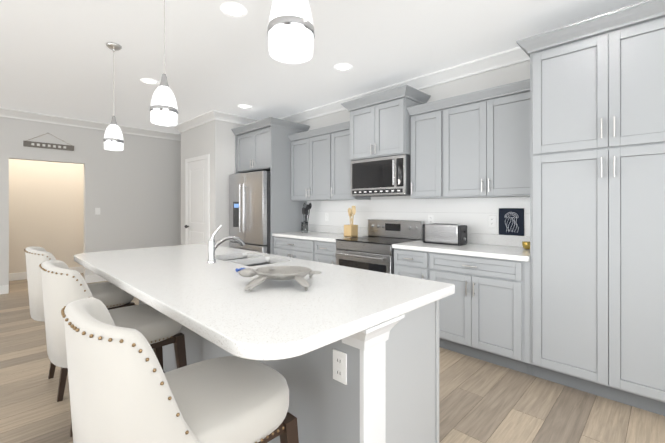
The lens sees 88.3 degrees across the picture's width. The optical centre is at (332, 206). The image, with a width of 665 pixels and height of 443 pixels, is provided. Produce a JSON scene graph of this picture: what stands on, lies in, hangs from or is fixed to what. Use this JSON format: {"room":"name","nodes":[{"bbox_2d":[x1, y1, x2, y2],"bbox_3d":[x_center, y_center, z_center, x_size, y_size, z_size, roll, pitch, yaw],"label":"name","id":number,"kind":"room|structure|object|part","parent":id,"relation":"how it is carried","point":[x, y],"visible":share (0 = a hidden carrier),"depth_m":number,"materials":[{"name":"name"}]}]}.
{"room":"kitchen","nodes":[
{"label":"kitchen","id":0,"kind":"room"},
{"bbox_2d":[9,159,83,273],"bbox_3d":[-5.310,-0.079,6.282,0.100,2.720,3.100,0,0,44],"label":"wall","id":1,"kind":"structure","parent":0,"point":[46,205],"depth_m":6.27,"materials":[{"name":"beige paint"}]},
{"bbox_2d":[9,266,83,280],"bbox_3d":[-5.269,1.216,6.240,0.016,0.130,2.900,0,0,44],"label":"baseboard","id":2,"kind":"structure","parent":1,"relation":"attached to","point":[22,275],"depth_m":6.03,"materials":[{"name":"white wood"}]},
{"bbox_2d":[0,117,180,285],"bbox_3d":[-5.043,-0.079,4.926,0.120,2.720,6.940,0,0,44],"label":"wall","id":3,"kind":"structure","parent":0,"point":[132,190],"depth_m":6.03,"materials":[{"name":"white paint"}]},
{"bbox_2d":[0,285,8,294],"bbox_3d":[-6.102,1.215,3.750,0.016,0.130,3.719,0,0,44],"label":"baseboard","id":4,"kind":"structure","parent":3,"relation":"attached to","point":[4,289],"depth_m":5.04,"materials":[{"name":"white wood"}]},
{"bbox_2d":[23,134,73,150],"bbox_3d":[-4.466,-1.046,5.412,0.019,0.248,0.620,0,0,44],"label":"sign","id":5,"kind":"object","parent":3,"relation":"attached to","point":[27,143],"visible":1,"depth_m":5.39,"materials":[{"name":"grey"}]},
{"bbox_2d":[0,108,180,140],"bbox_3d":[-4.939,-1.382,4.888,0.085,0.115,6.850,0,0,44],"label":"crown molding","id":6,"kind":"structure","parent":3,"relation":"attached to","point":[4,112],"depth_m":5.63,"materials":[{"name":"white wood"}]},
{"bbox_2d":[85,274,106,282],"bbox_3d":[-3.355,1.217,6.548,0.016,0.130,2.259,0,0,44],"label":"baseboard","id":7,"kind":"structure","parent":3,"relation":"attached to","point":[88,278],"depth_m":5.82,"materials":[{"name":"white wood"}]},
{"bbox_2d":[95,208,99,214],"bbox_3d":[-4.022,0.071,5.872,0.011,0.116,0.072,0,0,44],"label":"switch plate","id":8,"kind":"object","parent":3,"relation":"attached to","point":[97,211],"visible":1,"depth_m":5.87,"materials":[{"name":"white plastic"}]},
{"bbox_2d":[181,120,241,246],"bbox_3d":[-1.896,-0.079,6.006,1.300,2.720,0.990,0,0,44],"label":"wall","id":9,"kind":"structure","parent":0,"point":[215,139],"depth_m":5.33,"materials":[{"name":"white paint"}]},
{"bbox_2d":[184,159,206,244],"bbox_3d":[-2.251,0.258,5.601,0.752,2.026,0.083,0,0,44],"label":"closet door","id":10,"kind":"structure","parent":9,"relation":"in","point":[196,226],"depth_m":5.62,"materials":[{"name":"white wood"}]},
{"bbox_2d":[172,110,219,134],"bbox_3d":[-2.273,-1.381,5.623,1.470,0.115,0.085,0,0,44],"label":"crown molding","id":11,"kind":"structure","parent":9,"relation":"attached to","point":[212,115],"depth_m":5.50,"materials":[{"name":"white wood"}]},
{"bbox_2d":[185,154,209,244],"bbox_3d":[-2.227,0.229,5.625,0.890,2.105,0.018,0,0,44],"label":"door frame","id":12,"kind":"structure","parent":9,"relation":"attached to","point":[202,157],"depth_m":5.34,"materials":[{"name":"white wood"}]},
{"bbox_2d":[216,112,257,124],"bbox_3d":[-1.430,-1.381,5.493,0.085,0.115,0.870,0,0,44],"label":"crown molding","id":13,"kind":"structure","parent":9,"relation":"attached to","point":[226,117],"depth_m":5.39,"materials":[{"name":"white wood"}]},
{"bbox_2d":[0,0,645,133],"bbox_3d":[-1.806,-1.471,1.750,11.650,0.060,7.140,0,0,44],"label":"ceiling","id":14,"kind":"structure","parent":0,"point":[56,57],"depth_m":3.13,"materials":[{"name":"white paint"}]},
{"bbox_2d":[103,42,123,150],"bbox_3d":[-1.949,-0.975,3.054,0.159,0.930,0.159,0,0,44],"label":"pendant light","id":15,"kind":"object","parent":14,"relation":"hanging from","point":[113,139],"visible":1,"depth_m":3.02,"materials":[{"name":"white glass"}]},
{"bbox_3d":[-1.949,-0.623,3.054,0.153,0.225,0.153,0,0,44],"label":"lamp shade","id":16,"kind":"part","parent":15,"relation":"part of","materials":[{"name":"white glass"}]},
{"bbox_2d":[140,78,158,84],"bbox_3d":[-2.092,-1.437,3.922,0.190,0.004,0.190,0,0,44],"label":"recessed light","id":17,"kind":"object","parent":14,"relation":"in","point":[148,81],"visible":1,"depth_m":3.92,"materials":[{"name":"white plastic"}]},
{"bbox_2d":[150,0,177,125],"bbox_3d":[-1.028,-0.975,2.094,0.159,0.930,0.159,0,0,44],"label":"pendant light","id":18,"kind":"object","parent":14,"relation":"hanging from","point":[163,109],"visible":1,"depth_m":2.05,"materials":[{"name":"white glass"}]},
{"bbox_3d":[-1.028,-0.623,2.093,0.153,0.225,0.153,0,0,44],"label":"lamp shade","id":19,"kind":"part","parent":18,"relation":"part of","materials":[{"name":"white glass"}]},
{"bbox_2d":[220,3,246,17],"bbox_3d":[-0.721,-1.438,2.507,0.190,0.004,0.190,0,0,44],"label":"recessed light","id":20,"kind":"object","parent":14,"relation":"in","point":[233,10],"visible":1,"depth_m":2.50,"materials":[{"name":"white plastic"}]},
{"bbox_2d":[238,104,251,107],"bbox_3d":[-1.252,-1.436,4.892,0.190,0.004,0.190,0,0,44],"label":"recessed light","id":21,"kind":"object","parent":14,"relation":"in","point":[244,106],"visible":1,"depth_m":4.89,"materials":[{"name":"white plastic"}]},
{"bbox_2d":[267,0,314,63],"bbox_3d":[-0.139,-0.976,1.151,0.159,0.930,0.159,0,0,44],"label":"pendant light","id":22,"kind":"object","parent":14,"relation":"hanging from","point":[290,32],"visible":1,"depth_m":1.09,"materials":[{"name":"white glass"}]},
{"bbox_2d":[334,63,351,70],"bbox_3d":[0.111,-1.437,3.526,0.190,0.004,0.190,0,0,44],"label":"recessed light","id":23,"kind":"object","parent":14,"relation":"in","point":[342,67],"visible":1,"depth_m":3.52,"materials":[{"name":"white plastic"}]},
{"bbox_2d":[0,273,664,442],"bbox_3d":[-1.806,1.309,1.749,11.650,0.060,7.140,0,0,44],"label":"floor","id":24,"kind":"structure","parent":0,"point":[481,401],"depth_m":2.22,"materials":[{"name":"brown wood"}]},
{"bbox_2d":[24,246,134,401],"bbox_3d":[-1.844,0.779,2.532,0.528,1.002,0.646,0,0,44],"label":"stool","id":25,"kind":"object","parent":24,"relation":"on","point":[109,295],"visible":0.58,"depth_m":2.27,"materials":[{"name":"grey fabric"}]},
{"bbox_2d":[39,260,186,436],"bbox_3d":[-1.191,0.778,1.891,0.528,1.002,0.646,0,0,44],"label":"stool","id":26,"kind":"object","parent":24,"relation":"on","point":[63,284],"visible":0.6,"depth_m":1.67,"materials":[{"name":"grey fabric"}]},
{"bbox_2d":[61,297,298,442],"bbox_3d":[-0.469,0.778,1.120,0.528,1.002,0.646,0,0,44],"label":"stool","id":27,"kind":"object","parent":24,"relation":"on","point":[124,387],"visible":1,"depth_m":0.86,"materials":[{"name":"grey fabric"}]},
{"bbox_2d":[229,171,269,253],"bbox_3d":[-1.042,0.381,5.247,0.922,1.760,0.817,0,0,44],"label":"refrigerator","id":28,"kind":"object","parent":24,"relation":"on","point":[249,209],"visible":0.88,"depth_m":4.90,"materials":[{"name":"grey metal"}]},
{"bbox_2d":[139,259,438,442],"bbox_3d":[-0.565,0.842,2.243,2.530,0.874,0.648,0,0,44],"label":"kitchen island","id":29,"kind":"object","parent":24,"relation":"on","point":[388,392],"visible":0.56,"depth_m":1.39,"materials":[{"name":"grey"}]},
{"bbox_2d":[74,243,454,359],"bbox_3d":[-0.728,0.384,2.135,2.610,0.041,1.080,0,0,44],"label":"island countertop","id":30,"kind":"structure","parent":29,"relation":"on","point":[193,290],"depth_m":1.42,"materials":[{"name":"white stone"}]},
{"bbox_2d":[207,225,244,263],"bbox_3d":[-0.711,0.240,2.302,0.060,0.245,0.273,0,0,44],"label":"faucet","id":31,"kind":"object","parent":30,"relation":"on","point":[213,245],"visible":1,"depth_m":2.22,"materials":[{"name":"silver metal"}]},
{"bbox_2d":[223,258,271,265],"bbox_3d":[-0.600,0.504,2.415,0.606,0.198,0.336,0,0,44],"label":"sink basin","id":32,"kind":"object","parent":30,"relation":"in","point":[257,264],"visible":0.04,"depth_m":2.49,"materials":[{"name":"silver metal"}]},
{"bbox_2d":[239,266,321,290],"bbox_3d":[-0.246,0.325,1.605,0.402,0.074,0.404,0,0,44],"label":"dish","id":33,"kind":"object","parent":30,"relation":"on","point":[297,273],"visible":1,"depth_m":1.58,"materials":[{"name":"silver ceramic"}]},
{"bbox_2d":[333,349,346,384],"bbox_3d":[0.026,0.594,1.275,0.070,0.114,0.008,0,0,44],"label":"outlet","id":34,"kind":"object","parent":29,"relation":"attached to","point":[339,366],"visible":1,"depth_m":1.27,"materials":[{"name":"white plastic"}]},
{"bbox_2d":[274,236,335,264],"bbox_3d":[-0.182,0.843,4.549,1.224,0.875,0.664,0,0,44],"label":"base cabinet","id":35,"kind":"object","parent":24,"relation":"on","point":[316,251],"visible":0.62,"depth_m":4.29,"materials":[{"name":"grey wood"}]},
{"bbox_2d":[272,224,367,241],"bbox_3d":[-0.176,0.334,4.555,1.225,0.140,0.645,0,0,44],"label":"countertop","id":36,"kind":"structure","parent":35,"relation":"on","point":[327,233],"depth_m":4.55,"materials":[{"name":"white stone"}]},
{"bbox_2d":[301,203,311,232],"bbox_3d":[-0.378,0.150,4.895,0.187,0.428,0.109,0,0,44],"label":"utensil holder","id":37,"kind":"object","parent":36,"relation":"on","point":[304,226],"visible":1,"depth_m":4.88,"materials":[{"name":"clear glass"}]},
{"bbox_2d":[344,206,357,236],"bbox_3d":[0.240,0.174,4.215,0.223,0.380,0.168,0,0,44],"label":"utensil holder","id":38,"kind":"object","parent":36,"relation":"on","point":[351,230],"visible":1,"depth_m":4.17,"materials":[{"name":"brown wood"}]},
{"bbox_2d":[335,219,423,273],"bbox_3d":[0.506,0.708,3.830,0.756,1.105,0.723,0,0,44],"label":"range","id":39,"kind":"object","parent":24,"relation":"on","point":[373,250],"visible":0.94,"depth_m":3.76,"materials":[{"name":"grey metal"}]},
{"bbox_2d":[394,248,532,375],"bbox_3d":[1.230,0.843,3.163,1.204,0.875,0.664,0,0,44],"label":"base cabinet","id":40,"kind":"object","parent":24,"relation":"on","point":[484,312],"visible":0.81,"depth_m":2.79,"materials":[{"name":"grey wood"}]},
{"bbox_2d":[392,233,529,261],"bbox_3d":[1.236,0.333,3.170,1.204,0.140,0.645,0,0,44],"label":"countertop","id":41,"kind":"structure","parent":40,"relation":"on","point":[506,247],"depth_m":3.11,"materials":[{"name":"white stone"}]},
{"bbox_2d":[422,223,466,245],"bbox_3d":[1.115,0.265,3.394,0.416,0.196,0.168,0,0,44],"label":"toaster","id":42,"kind":"object","parent":41,"relation":"on","point":[444,234],"visible":1,"depth_m":3.31,"materials":[{"name":"silver metal"}]},
{"bbox_2d":[499,208,523,235],"bbox_3d":[1.662,0.137,3.188,0.215,0.250,0.020,0,0,44],"label":"art","id":43,"kind":"object","parent":41,"relation":"on","point":[511,221],"visible":1,"depth_m":3.18,"materials":[{"name":"black fabric"}]},
{"bbox_2d":[522,241,529,248],"bbox_3d":[1.682,0.333,2.964,0.075,0.062,0.075,0,0,35],"label":"bowl","id":44,"kind":"object","parent":41,"relation":"on","point":[525,244],"visible":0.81,"depth_m":2.92,"materials":[{"name":"gold metal"}]},
{"bbox_2d":[516,0,664,415],"bbox_3d":[1.976,0.027,2.408,1.054,2.505,0.696,0,0,44],"label":"pantry cabinet","id":45,"kind":"object","parent":24,"relation":"on","point":[597,205],"visible":1,"depth_m":2.24,"materials":[{"name":"grey wood"}]},
{"bbox_2d":[298,60,529,234],"bbox_3d":[0.659,-0.080,4.262,11.650,2.720,0.100,0,0,44],"label":"wall","id":46,"kind":"structure","parent":0,"point":[517,72],"depth_m":3.53,"materials":[{"name":"white paint"}]},
{"bbox_2d":[231,117,309,254],"bbox_3d":[-0.966,0.029,5.273,1.046,2.505,0.727,0,0,44],"label":"upper cabinet","id":47,"kind":"object","parent":46,"relation":"attached to","point":[263,144],"visible":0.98,"depth_m":4.93,"materials":[{"name":"grey"}]},
{"bbox_2d":[288,121,370,200],"bbox_3d":[-0.082,-0.560,4.652,1.224,0.938,0.376,0,0,44],"label":"upper cabinet","id":48,"kind":"object","parent":46,"relation":"attached to","point":[320,165],"visible":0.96,"depth_m":4.53,"materials":[{"name":"grey wood"}]},
{"bbox_2d":[341,85,430,160],"bbox_3d":[0.590,-0.888,3.916,0.900,0.673,0.486,0,0,44],"label":"upper cabinet","id":49,"kind":"object","parent":46,"relation":"attached to","point":[380,124],"visible":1,"depth_m":3.72,"materials":[{"name":"grey wood"}]},
{"bbox_2d":[351,154,410,196],"bbox_3d":[0.604,-0.338,3.930,0.754,0.417,0.446,0,0,44],"label":"microwave","id":50,"kind":"object","parent":49,"relation":"attached to","point":[382,176],"visible":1,"depth_m":3.75,"materials":[{"name":"grey metal"}]},
{"bbox_2d":[280,47,529,122],"bbox_3d":[1.782,-1.383,3.030,8.120,0.115,0.085,0,0,44],"label":"crown molding","id":51,"kind":"structure","parent":46,"relation":"attached to","point":[516,55],"depth_m":3.62,"materials":[{"name":"white wood"}]},
{"bbox_2d":[307,197,529,235],"bbox_3d":[0.753,0.085,4.098,3.194,0.354,0.003,0,0,44],"label":"tile backsplash","id":52,"kind":"structure","parent":46,"relation":"attached to","point":[472,214],"depth_m":3.82,"materials":[{"name":"white tile"}]},
{"bbox_2d":[325,213,328,220],"bbox_3d":[-0.080,0.141,4.907,0.072,0.116,0.008,0,0,44],"label":"electrical outlet","id":53,"kind":"object","parent":52,"relation":"attached to","point":[326,216],"visible":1,"depth_m":4.90,"materials":[{"name":"white plastic"}]},
{"bbox_2d":[428,214,433,223],"bbox_3d":[1.082,0.140,3.767,0.072,0.116,0.008,0,0,44],"label":"electrical outlet","id":54,"kind":"object","parent":52,"relation":"attached to","point":[430,218],"visible":0.9,"depth_m":3.77,"materials":[{"name":"white plastic"}]},
{"bbox_2d":[488,215,495,227],"bbox_3d":[1.545,0.140,3.313,0.072,0.116,0.008,0,0,44],"label":"electrical outlet","id":55,"kind":"object","parent":52,"relation":"attached to","point":[491,220],"visible":1,"depth_m":3.31,"materials":[{"name":"white plastic"}]},
{"bbox_2d":[407,79,529,198],"bbox_3d":[1.331,-0.561,3.266,1.202,0.938,0.376,0,0,44],"label":"upper cabinet","id":56,"kind":"object","parent":46,"relation":"attached to","point":[476,144],"visible":0.88,"depth_m":3.13,"materials":[{"name":"grey wood"}]}
]}

